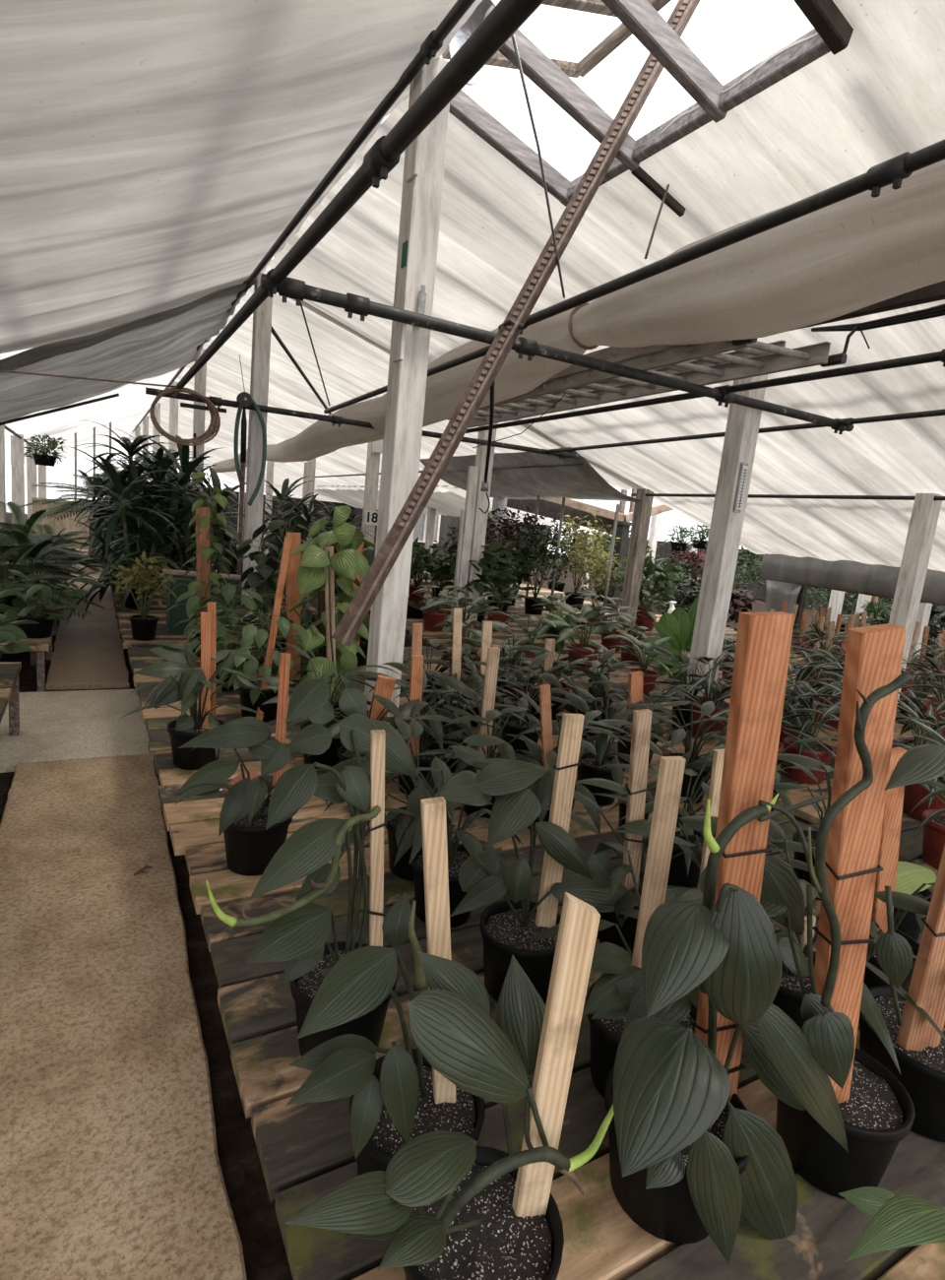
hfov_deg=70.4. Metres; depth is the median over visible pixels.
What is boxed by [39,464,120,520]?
potted palm
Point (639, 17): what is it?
rafter
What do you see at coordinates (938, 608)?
shrub
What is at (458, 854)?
potted leafy plant
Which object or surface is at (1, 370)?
wire
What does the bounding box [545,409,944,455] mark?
pipe
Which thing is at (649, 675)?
leaf plant
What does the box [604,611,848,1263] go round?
potted leafy plant
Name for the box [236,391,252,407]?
pulley
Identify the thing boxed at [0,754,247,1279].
path
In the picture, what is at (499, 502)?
metal post
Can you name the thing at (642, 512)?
post
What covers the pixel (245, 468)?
post
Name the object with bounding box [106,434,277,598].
dracaena
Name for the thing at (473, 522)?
post
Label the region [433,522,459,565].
shrub
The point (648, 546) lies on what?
shrub
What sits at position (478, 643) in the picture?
leaf plant
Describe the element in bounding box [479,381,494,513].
hose
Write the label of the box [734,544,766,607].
shrub
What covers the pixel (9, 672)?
slatted bench
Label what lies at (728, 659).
leaf plant
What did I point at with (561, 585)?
pot
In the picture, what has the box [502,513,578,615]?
shrub
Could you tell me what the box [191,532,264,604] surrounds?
dracaena
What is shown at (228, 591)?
climbing plant
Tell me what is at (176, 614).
bin
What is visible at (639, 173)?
rafter
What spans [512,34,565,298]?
rod
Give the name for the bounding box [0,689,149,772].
floor
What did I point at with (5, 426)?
pipe
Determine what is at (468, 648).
leaf plant
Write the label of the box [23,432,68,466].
hanging basket
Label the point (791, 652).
leaf plant
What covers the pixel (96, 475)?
potted palm
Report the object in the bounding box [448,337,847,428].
ladder
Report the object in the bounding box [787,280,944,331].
batten
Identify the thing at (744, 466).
thermometer
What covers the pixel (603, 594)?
pot
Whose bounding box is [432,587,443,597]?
pot
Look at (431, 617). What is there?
leaf plant
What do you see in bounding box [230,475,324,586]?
dracaena
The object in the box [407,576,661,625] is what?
slatted bench
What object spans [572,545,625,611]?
shrub
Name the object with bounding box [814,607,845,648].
plant
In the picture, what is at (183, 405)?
pipe
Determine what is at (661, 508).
roof beam
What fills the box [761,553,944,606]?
duct
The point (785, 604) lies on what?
plant
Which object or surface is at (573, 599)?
pot
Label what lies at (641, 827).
potted leafy plant
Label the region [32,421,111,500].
trim
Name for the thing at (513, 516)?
shrub
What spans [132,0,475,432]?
pipe
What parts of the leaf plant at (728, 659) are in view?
pot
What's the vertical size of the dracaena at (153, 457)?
2.048 m
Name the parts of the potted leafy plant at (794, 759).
pot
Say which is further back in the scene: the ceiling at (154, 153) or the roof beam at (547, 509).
the roof beam at (547, 509)
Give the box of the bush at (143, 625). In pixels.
[106,549,176,640]
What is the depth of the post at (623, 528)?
11.28 m
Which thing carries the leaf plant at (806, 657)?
on the slatted bench at (911, 842)
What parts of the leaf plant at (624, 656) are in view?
pot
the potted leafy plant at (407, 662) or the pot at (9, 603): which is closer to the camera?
the potted leafy plant at (407, 662)
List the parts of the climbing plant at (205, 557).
pot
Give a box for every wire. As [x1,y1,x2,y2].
[0,369,176,386]
[472,392,566,447]
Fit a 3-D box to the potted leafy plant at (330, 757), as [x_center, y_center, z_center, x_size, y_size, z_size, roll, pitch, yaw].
[-0.715,0.356,3.261,0.700,0.547,0.661,8,10,14]
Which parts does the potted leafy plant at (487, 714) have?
pot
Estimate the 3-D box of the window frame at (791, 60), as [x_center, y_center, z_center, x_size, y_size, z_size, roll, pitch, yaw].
[0.914,-2.352,3.103,0.070,0.106,1.600,0,11,-30]
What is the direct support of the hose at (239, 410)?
hanging from the pipe at (216, 401)
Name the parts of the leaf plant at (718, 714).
pot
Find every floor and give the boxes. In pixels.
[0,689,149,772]
[45,548,129,690]
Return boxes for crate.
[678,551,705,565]
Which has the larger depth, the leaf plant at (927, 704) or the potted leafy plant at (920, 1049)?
the leaf plant at (927, 704)
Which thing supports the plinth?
on the floor at (89, 653)
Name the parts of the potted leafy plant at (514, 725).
pot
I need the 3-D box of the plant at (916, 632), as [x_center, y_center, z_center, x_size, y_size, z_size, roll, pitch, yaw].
[4.436,0.211,6.863,0.378,0.638,0.372,14,13,40]
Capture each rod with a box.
[300,300,330,406]
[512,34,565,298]
[644,184,669,258]
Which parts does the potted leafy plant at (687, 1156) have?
pot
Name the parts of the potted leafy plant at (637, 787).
pot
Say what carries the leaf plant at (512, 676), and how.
on the slatted bench at (193, 821)
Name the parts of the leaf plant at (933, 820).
pot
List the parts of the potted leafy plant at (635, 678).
pot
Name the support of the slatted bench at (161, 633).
on the ground
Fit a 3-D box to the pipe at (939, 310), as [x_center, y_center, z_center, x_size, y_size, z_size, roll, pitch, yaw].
[2.127,-1.607,3.543,0.217,0.296,0.908,0,11,-30]
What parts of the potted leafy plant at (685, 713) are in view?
pot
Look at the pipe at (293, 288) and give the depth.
3.51 m
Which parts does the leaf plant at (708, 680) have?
pot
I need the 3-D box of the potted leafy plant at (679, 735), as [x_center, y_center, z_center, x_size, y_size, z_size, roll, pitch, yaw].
[1.145,0.551,3.360,0.773,0.505,0.818,0,11,-30]
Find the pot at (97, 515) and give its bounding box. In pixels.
[92,506,105,517]
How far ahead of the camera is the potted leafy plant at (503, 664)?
4.75 m
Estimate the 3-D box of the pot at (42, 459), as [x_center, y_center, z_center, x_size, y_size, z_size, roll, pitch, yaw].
[-9.205,-3.866,14.403,0.459,0.224,0.459,0,11,-30]
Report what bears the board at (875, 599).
on the ground
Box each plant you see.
[120,602,265,769]
[155,576,291,691]
[172,652,330,875]
[173,471,239,657]
[191,536,322,721]
[205,678,418,1056]
[225,534,285,665]
[248,643,402,768]
[252,514,313,650]
[272,532,324,684]
[284,892,613,1279]
[285,796,485,1234]
[286,672,436,776]
[288,516,376,684]
[296,506,358,719]
[322,717,538,880]
[337,541,376,666]
[345,623,483,795]
[356,767,524,927]
[393,668,526,772]
[399,640,475,714]
[401,643,558,819]
[405,608,515,726]
[408,537,448,600]
[412,584,460,632]
[424,587,506,646]
[428,542,519,622]
[433,713,630,1003]
[434,617,509,682]
[434,621,552,726]
[460,629,516,673]
[460,652,587,758]
[470,624,563,703]
[479,684,633,835]
[480,580,532,631]
[482,540,546,611]
[499,643,558,705]
[500,639,614,721]
[501,612,570,671]
[514,656,590,711]
[522,685,688,805]
[524,756,703,1097]
[530,608,583,652]
[533,592,584,639]
[542,708,777,992]
[543,600,622,671]
[549,647,654,738]
[577,589,625,626]
[583,645,619,695]
[584,670,703,764]
[584,734,786,887]
[591,606,639,651]
[603,615,659,662]
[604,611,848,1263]
[609,548,683,623]
[610,632,680,696]
[612,749,820,951]
[624,701,728,803]
[637,589,670,631]
[637,645,733,731]
[640,597,726,683]
[645,652,733,738]
[657,568,702,612]
[674,684,841,762]
[685,712,835,817]
[692,819,944,1075]
[716,644,809,685]
[719,662,842,764]
[721,628,737,680]
[725,580,765,628]
[734,629,803,656]
[758,623,944,1199]
[773,753,944,900]
[779,746,935,989]
[781,601,800,633]
[781,678,841,784]
[786,645,906,723]
[786,663,844,723]
[789,622,847,685]
[791,604,800,642]
[791,612,817,654]
[795,648,900,731]
[797,616,831,661]
[798,609,817,642]
[807,607,835,647]
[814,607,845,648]
[815,621,844,661]
[817,684,944,743]
[822,614,842,653]
[832,622,852,667]
[836,597,893,628]
[836,614,856,651]
[838,1186,944,1262]
[853,613,860,628]
[858,844,944,1142]
[860,611,867,627]
[892,688,944,750]
[892,691,944,821]
[893,861,936,941]
[899,658,944,722]
[900,630,922,692]
[900,642,944,690]
[900,647,944,737]
[901,715,944,869]
[909,621,926,667]
[910,626,940,678]
[920,634,944,683]
[924,603,944,660]
[925,633,944,680]
[928,630,944,666]
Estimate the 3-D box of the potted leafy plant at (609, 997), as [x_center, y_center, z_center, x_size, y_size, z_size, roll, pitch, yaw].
[0.344,0.628,1.562,0.445,0.806,0.558,8,10,15]
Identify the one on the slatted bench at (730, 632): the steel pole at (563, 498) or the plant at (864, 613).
the plant at (864, 613)
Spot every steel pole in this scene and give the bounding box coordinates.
[525,495,539,596]
[548,497,565,616]
[601,504,620,615]
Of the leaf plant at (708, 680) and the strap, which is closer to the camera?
the leaf plant at (708, 680)
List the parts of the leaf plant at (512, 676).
pot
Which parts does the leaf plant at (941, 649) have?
pot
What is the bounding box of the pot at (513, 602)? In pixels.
[504,588,518,605]
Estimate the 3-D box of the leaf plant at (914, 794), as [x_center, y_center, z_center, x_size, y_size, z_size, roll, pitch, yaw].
[2.371,0.589,3.384,0.762,0.668,0.851,-1,12,-36]
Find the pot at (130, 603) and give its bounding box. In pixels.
[122,581,152,608]
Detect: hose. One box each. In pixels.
[233,398,266,506]
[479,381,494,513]
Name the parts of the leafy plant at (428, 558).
pot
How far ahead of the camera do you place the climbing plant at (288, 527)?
5.74 m
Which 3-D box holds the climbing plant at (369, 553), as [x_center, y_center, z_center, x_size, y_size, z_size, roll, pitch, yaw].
[-0.902,-0.323,5.501,0.505,1.078,0.547,13,12,34]
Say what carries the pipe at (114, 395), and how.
attached to the sheet
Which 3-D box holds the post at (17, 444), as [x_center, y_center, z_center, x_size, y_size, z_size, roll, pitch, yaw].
[-8.961,-2.789,13.206,0.200,2.470,0.200,0,11,-30]
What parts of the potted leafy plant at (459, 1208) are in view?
pot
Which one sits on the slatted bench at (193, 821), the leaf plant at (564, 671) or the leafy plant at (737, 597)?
the leaf plant at (564, 671)
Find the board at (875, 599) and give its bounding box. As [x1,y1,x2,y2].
[869,596,878,618]
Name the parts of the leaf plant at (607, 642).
pot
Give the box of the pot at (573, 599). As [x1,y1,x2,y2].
[565,591,585,609]
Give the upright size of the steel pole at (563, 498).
2.110 m
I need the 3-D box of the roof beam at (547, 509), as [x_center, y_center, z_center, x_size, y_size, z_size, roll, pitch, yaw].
[1.505,-2.413,12.349,0.100,0.724,3.081,-4,14,-43]
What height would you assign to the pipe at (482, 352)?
0.113 m
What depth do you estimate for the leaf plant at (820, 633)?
6.46 m
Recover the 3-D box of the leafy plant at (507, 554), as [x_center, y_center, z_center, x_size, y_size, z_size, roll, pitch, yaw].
[0.362,-0.879,9.496,1.121,1.060,1.100,4,10,-13]
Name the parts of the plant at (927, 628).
pot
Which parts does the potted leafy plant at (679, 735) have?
pot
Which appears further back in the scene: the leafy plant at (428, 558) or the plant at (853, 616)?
the leafy plant at (428, 558)
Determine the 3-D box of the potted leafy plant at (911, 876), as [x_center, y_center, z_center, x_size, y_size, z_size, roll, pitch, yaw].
[1.339,0.855,2.113,0.228,0.372,0.595,12,11,30]
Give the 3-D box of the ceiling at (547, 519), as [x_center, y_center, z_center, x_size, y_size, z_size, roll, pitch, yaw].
[-1.122,-4.250,20.994,5.100,0.371,11.500,0,11,-30]
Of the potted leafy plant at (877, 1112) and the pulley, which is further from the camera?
the pulley
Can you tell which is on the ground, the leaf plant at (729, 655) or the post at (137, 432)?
the post at (137, 432)
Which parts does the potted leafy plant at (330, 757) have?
pot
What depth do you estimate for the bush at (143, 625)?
5.63 m
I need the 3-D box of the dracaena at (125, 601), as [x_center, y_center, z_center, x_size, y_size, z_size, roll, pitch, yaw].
[-3.555,-1.028,7.081,1.629,1.806,1.453,4,10,-13]
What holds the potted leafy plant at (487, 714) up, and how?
on the slatted bench at (305, 1150)
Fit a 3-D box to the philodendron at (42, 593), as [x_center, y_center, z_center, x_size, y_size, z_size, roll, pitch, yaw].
[-3.469,-0.270,5.337,0.822,0.515,0.849,12,11,31]
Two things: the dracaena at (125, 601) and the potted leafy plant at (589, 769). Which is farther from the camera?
the dracaena at (125, 601)
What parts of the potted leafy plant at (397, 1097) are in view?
pot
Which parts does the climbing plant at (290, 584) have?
pot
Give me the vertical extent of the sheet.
1.533 m
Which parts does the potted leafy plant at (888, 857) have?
pot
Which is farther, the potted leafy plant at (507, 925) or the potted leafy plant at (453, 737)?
the potted leafy plant at (453, 737)
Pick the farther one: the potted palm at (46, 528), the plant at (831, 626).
the potted palm at (46, 528)
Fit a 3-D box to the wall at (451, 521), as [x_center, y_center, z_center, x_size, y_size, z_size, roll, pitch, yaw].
[-3.995,-4.234,26.112,17.000,1.950,0.100,0,11,-30]
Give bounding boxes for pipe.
[0,393,119,425]
[0,421,35,447]
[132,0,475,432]
[145,386,579,459]
[176,0,545,388]
[180,402,226,413]
[260,273,853,434]
[271,325,331,414]
[315,463,582,477]
[323,344,491,413]
[465,348,944,433]
[519,138,944,334]
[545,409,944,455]
[631,493,944,501]
[811,303,944,366]
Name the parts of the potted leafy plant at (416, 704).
pot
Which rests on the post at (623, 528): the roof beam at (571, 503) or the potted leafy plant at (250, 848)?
the roof beam at (571, 503)
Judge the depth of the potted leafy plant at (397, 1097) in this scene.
1.13 m
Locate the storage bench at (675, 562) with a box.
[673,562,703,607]
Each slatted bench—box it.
[0,561,69,692]
[0,661,21,736]
[108,570,240,648]
[127,646,661,855]
[185,778,944,1279]
[211,564,371,631]
[404,618,938,876]
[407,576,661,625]
[572,624,943,729]
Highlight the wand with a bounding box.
[237,408,247,631]
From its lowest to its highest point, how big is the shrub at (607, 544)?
2.063 m
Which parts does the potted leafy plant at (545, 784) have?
pot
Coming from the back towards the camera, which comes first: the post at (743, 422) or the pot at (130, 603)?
the pot at (130, 603)
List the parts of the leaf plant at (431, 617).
pot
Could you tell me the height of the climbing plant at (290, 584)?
1.074 m
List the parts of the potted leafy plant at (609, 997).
pot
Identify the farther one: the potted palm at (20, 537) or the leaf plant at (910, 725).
the potted palm at (20, 537)
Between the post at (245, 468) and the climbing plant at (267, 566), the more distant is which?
the post at (245, 468)
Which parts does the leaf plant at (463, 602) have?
pot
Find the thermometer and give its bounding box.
[733,462,748,512]
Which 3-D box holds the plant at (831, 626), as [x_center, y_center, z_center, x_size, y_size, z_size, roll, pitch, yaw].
[3.735,0.126,6.931,0.408,0.639,0.365,13,12,37]
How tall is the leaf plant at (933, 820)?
0.589 m
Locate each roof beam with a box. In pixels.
[507,498,617,533]
[542,498,626,521]
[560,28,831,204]
[624,503,674,521]
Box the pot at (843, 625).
[839,623,846,632]
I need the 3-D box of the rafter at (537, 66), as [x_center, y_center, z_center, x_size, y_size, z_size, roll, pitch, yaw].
[0.439,-2.503,3.078,0.936,0.342,0.055,0,11,-30]
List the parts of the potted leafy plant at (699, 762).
pot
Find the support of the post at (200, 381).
on the ground
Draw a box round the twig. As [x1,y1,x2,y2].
[133,865,153,875]
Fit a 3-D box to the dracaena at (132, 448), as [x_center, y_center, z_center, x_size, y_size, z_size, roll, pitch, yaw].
[-4.132,-1.595,8.557,1.801,2.141,1.771,-1,12,-36]
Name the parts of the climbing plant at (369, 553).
pot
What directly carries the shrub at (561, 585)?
on the ground
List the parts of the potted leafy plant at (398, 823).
pot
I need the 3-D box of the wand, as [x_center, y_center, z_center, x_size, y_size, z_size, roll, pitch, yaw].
[-2.235,-1.054,6.433,0.060,2.249,0.052,0,11,-30]
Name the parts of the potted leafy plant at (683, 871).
pot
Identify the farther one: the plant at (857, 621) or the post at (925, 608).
the post at (925, 608)
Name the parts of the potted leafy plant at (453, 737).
pot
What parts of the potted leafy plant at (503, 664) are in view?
pot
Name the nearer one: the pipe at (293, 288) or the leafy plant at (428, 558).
the pipe at (293, 288)
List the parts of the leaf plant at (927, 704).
pot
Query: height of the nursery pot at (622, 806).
0.201 m
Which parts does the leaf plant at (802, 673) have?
pot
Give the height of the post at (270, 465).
3.038 m
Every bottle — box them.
[667,600,676,613]
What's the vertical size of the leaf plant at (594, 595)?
0.523 m
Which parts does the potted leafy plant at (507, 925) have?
pot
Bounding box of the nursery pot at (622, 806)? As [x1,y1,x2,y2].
[612,792,649,833]
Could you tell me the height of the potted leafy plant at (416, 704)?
0.770 m
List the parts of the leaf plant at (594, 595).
pot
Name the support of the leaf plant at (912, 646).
on the slatted bench at (730, 632)
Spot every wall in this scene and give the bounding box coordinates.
[31,497,92,549]
[183,488,550,567]
[571,532,944,631]
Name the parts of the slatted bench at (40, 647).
leg, leg, leg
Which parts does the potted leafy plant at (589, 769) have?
pot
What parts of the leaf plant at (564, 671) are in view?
pot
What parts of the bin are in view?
panel, rim rail, panel, panel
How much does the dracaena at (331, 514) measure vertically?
1.397 m
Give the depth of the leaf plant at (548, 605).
7.81 m
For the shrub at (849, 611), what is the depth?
14.39 m
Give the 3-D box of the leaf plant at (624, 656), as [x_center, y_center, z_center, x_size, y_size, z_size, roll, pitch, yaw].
[1.682,-0.013,7.001,0.618,0.476,0.562,13,12,37]
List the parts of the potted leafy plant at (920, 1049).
stem, pot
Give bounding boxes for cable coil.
[149,386,220,446]
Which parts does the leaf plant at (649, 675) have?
pot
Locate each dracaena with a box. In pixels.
[46,445,195,627]
[64,450,152,572]
[65,419,210,584]
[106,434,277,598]
[107,449,214,549]
[108,439,227,575]
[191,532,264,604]
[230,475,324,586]
[260,492,334,600]
[312,500,375,593]
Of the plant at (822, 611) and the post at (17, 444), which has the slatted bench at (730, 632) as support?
the plant at (822, 611)
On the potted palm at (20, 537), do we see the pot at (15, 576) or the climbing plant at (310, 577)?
the pot at (15, 576)
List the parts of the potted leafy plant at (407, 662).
pot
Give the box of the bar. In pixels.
[331,0,700,645]
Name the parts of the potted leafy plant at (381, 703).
pot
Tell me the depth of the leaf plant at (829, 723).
5.02 m
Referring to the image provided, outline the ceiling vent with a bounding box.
[442,0,671,77]
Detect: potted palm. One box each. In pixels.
[0,501,113,574]
[0,526,98,586]
[0,528,112,583]
[0,542,105,619]
[6,536,102,571]
[8,523,110,571]
[18,468,108,517]
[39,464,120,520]
[410,573,454,597]
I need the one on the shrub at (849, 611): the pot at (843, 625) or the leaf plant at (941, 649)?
the pot at (843, 625)
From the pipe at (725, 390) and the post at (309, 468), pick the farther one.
the post at (309, 468)
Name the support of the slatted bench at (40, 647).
on the ground
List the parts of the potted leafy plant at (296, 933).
pot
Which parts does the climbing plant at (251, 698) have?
pot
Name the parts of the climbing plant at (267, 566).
pot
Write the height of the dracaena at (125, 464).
1.955 m
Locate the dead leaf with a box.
[222,769,258,790]
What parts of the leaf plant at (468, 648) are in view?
pot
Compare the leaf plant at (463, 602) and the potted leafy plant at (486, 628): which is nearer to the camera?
the potted leafy plant at (486, 628)
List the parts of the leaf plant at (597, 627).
pot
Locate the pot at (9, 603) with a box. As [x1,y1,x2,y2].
[0,594,17,613]
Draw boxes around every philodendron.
[0,569,105,638]
[0,613,38,658]
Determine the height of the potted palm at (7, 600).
0.722 m
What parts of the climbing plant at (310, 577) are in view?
stem, pot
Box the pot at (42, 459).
[31,453,57,466]
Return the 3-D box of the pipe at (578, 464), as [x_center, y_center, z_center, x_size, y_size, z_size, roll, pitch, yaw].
[-1.672,-3.543,14.204,0.040,0.110,12.800,0,11,-30]
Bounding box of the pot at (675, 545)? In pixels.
[670,541,687,551]
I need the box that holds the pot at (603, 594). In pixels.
[596,587,608,601]
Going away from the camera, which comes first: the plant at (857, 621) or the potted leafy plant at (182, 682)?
the potted leafy plant at (182, 682)
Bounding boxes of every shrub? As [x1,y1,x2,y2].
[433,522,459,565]
[484,506,547,605]
[485,507,524,554]
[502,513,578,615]
[536,517,588,592]
[545,510,620,609]
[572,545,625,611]
[576,529,631,601]
[595,539,663,603]
[642,557,693,614]
[664,543,705,597]
[697,556,751,601]
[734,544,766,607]
[805,586,857,632]
[823,590,889,632]
[856,595,894,618]
[892,599,944,648]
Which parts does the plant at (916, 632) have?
pot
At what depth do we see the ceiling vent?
3.38 m
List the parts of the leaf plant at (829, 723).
pot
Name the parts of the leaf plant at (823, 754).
pot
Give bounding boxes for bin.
[162,569,240,634]
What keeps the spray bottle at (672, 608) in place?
on the slatted bench at (519, 608)
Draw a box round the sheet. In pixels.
[0,279,256,421]
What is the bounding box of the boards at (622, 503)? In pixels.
[619,488,636,513]
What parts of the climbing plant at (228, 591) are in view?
pot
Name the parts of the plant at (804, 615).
pot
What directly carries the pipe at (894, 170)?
attached to the pipe at (293, 288)
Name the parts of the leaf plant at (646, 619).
pot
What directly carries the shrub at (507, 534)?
on the slatted bench at (519, 608)
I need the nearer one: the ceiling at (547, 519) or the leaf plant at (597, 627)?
the leaf plant at (597, 627)
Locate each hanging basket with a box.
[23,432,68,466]
[662,513,700,551]
[686,522,709,549]
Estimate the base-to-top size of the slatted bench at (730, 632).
0.413 m
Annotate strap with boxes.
[193,433,195,457]
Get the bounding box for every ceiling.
[0,0,482,353]
[0,347,179,460]
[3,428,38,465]
[128,284,633,490]
[261,0,944,572]
[263,485,555,525]
[314,488,559,521]
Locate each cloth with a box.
[212,159,944,472]
[419,447,639,502]
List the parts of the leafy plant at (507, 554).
pot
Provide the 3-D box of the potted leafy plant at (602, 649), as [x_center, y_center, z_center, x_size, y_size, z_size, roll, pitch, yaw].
[1.028,0.248,5.405,0.364,0.377,0.296,0,11,-30]
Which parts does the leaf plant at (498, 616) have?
pot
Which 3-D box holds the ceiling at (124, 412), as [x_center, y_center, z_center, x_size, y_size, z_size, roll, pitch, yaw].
[-9.728,-5.486,17.194,2.620,1.414,27.100,0,11,-30]
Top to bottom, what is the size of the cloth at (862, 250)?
0.898 m
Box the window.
[412,513,441,543]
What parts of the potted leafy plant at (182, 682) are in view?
pot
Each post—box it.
[0,421,6,557]
[10,434,24,544]
[26,446,37,538]
[37,452,46,498]
[134,425,140,465]
[141,416,148,480]
[152,402,160,451]
[168,381,178,469]
[190,348,206,557]
[237,467,246,546]
[240,272,272,633]
[263,460,274,554]
[301,461,316,540]
[361,439,383,579]
[364,0,495,723]
[423,507,436,575]
[450,423,497,620]
[486,496,507,586]
[579,536,592,589]
[605,520,632,625]
[618,488,653,630]
[642,512,661,600]
[683,374,767,698]
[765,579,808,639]
[828,589,845,637]
[854,593,872,619]
[889,493,942,703]
[913,602,932,658]
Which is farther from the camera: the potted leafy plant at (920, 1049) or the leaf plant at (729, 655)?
the leaf plant at (729, 655)
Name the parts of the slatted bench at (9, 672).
leg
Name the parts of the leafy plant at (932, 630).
pot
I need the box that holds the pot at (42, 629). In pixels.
[16,612,54,638]
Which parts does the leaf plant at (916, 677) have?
pot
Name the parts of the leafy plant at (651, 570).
pot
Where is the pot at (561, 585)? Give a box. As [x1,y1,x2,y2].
[548,580,566,592]
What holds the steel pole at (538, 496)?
on the ground
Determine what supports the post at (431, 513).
on the ground
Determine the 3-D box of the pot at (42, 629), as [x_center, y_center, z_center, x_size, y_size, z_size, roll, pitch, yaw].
[-3.533,-0.114,5.415,0.278,0.170,0.278,0,11,-30]
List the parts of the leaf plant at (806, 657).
pot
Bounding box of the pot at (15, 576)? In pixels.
[13,571,41,583]
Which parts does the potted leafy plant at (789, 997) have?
pot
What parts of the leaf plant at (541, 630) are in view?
pot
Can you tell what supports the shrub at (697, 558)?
on the ground
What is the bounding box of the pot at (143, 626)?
[128,614,158,640]
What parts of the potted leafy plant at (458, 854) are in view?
pot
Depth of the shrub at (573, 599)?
11.20 m
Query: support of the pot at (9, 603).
on the potted palm at (7, 600)
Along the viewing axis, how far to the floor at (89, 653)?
6.61 m
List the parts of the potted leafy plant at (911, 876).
pot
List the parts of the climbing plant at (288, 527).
pot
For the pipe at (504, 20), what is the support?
attached to the pipe at (293, 288)
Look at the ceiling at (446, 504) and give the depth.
18.42 m
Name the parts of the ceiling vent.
rail, cross rail, free rail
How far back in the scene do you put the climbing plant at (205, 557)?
5.20 m
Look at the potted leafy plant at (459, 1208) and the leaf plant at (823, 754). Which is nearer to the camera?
the potted leafy plant at (459, 1208)
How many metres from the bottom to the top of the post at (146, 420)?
3.730 m
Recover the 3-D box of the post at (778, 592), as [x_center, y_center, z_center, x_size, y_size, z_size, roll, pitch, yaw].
[4.759,-0.321,10.428,0.538,1.270,0.517,0,11,-30]
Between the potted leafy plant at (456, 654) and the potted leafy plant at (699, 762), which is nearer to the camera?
the potted leafy plant at (699, 762)
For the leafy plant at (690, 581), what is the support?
on the ground
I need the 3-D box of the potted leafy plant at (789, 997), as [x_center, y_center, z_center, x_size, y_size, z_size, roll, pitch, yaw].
[0.842,0.783,1.722,0.654,0.547,0.756,0,11,-30]
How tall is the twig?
0.022 m
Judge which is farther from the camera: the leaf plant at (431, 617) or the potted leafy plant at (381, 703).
the leaf plant at (431, 617)
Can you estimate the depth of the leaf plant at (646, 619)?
9.48 m
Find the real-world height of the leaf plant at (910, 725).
0.589 m
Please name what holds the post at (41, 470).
on the ground
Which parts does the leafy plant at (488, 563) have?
pot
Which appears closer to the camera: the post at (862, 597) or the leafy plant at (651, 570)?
the leafy plant at (651, 570)
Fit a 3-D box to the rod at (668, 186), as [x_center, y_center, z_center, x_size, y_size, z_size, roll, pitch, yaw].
[0.865,-1.966,3.123,0.012,0.596,0.659,9,10,16]
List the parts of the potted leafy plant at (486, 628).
pot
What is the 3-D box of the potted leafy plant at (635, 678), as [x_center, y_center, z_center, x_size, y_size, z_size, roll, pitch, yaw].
[0.922,0.432,3.796,0.753,0.544,0.748,0,11,-30]
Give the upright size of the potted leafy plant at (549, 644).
0.559 m
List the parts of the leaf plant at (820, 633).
pot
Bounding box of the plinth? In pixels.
[88,518,106,567]
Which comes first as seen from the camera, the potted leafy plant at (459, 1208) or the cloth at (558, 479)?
the potted leafy plant at (459, 1208)
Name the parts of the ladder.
rail, rail, rail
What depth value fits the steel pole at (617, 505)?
8.85 m
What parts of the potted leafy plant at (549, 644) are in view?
pot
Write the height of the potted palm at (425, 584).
0.478 m
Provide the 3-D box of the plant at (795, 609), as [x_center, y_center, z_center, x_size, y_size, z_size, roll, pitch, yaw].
[4.676,-0.253,9.877,0.378,0.568,0.372,8,10,11]
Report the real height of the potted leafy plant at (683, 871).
0.516 m
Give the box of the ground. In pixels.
[0,512,944,1279]
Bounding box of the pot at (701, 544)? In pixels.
[693,539,707,549]
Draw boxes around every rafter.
[448,89,571,205]
[484,4,639,171]
[601,0,727,123]
[631,165,686,217]
[793,0,853,55]
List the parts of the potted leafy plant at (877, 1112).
pot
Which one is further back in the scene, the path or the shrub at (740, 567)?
the shrub at (740, 567)
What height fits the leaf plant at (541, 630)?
0.523 m
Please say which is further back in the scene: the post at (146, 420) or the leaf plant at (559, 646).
the post at (146, 420)
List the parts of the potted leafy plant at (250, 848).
pot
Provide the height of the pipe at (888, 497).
0.089 m
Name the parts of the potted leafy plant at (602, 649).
pot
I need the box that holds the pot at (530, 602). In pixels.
[524,596,545,615]
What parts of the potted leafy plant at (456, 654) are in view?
pot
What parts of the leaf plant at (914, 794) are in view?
pot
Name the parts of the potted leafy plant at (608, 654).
pot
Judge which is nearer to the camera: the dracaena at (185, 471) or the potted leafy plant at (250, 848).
the potted leafy plant at (250, 848)
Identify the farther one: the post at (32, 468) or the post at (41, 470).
the post at (41, 470)
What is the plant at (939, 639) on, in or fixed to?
on the slatted bench at (730, 632)
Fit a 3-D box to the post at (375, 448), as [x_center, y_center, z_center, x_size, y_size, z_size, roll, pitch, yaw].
[-1.683,-1.950,10.995,0.220,3.038,0.290,0,11,-30]
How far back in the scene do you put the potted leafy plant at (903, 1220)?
0.48 m
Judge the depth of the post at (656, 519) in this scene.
17.93 m
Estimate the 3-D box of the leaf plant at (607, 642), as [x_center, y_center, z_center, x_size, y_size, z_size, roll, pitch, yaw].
[1.577,-0.139,7.603,0.626,0.497,0.590,-4,14,-45]
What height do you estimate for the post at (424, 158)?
3.916 m

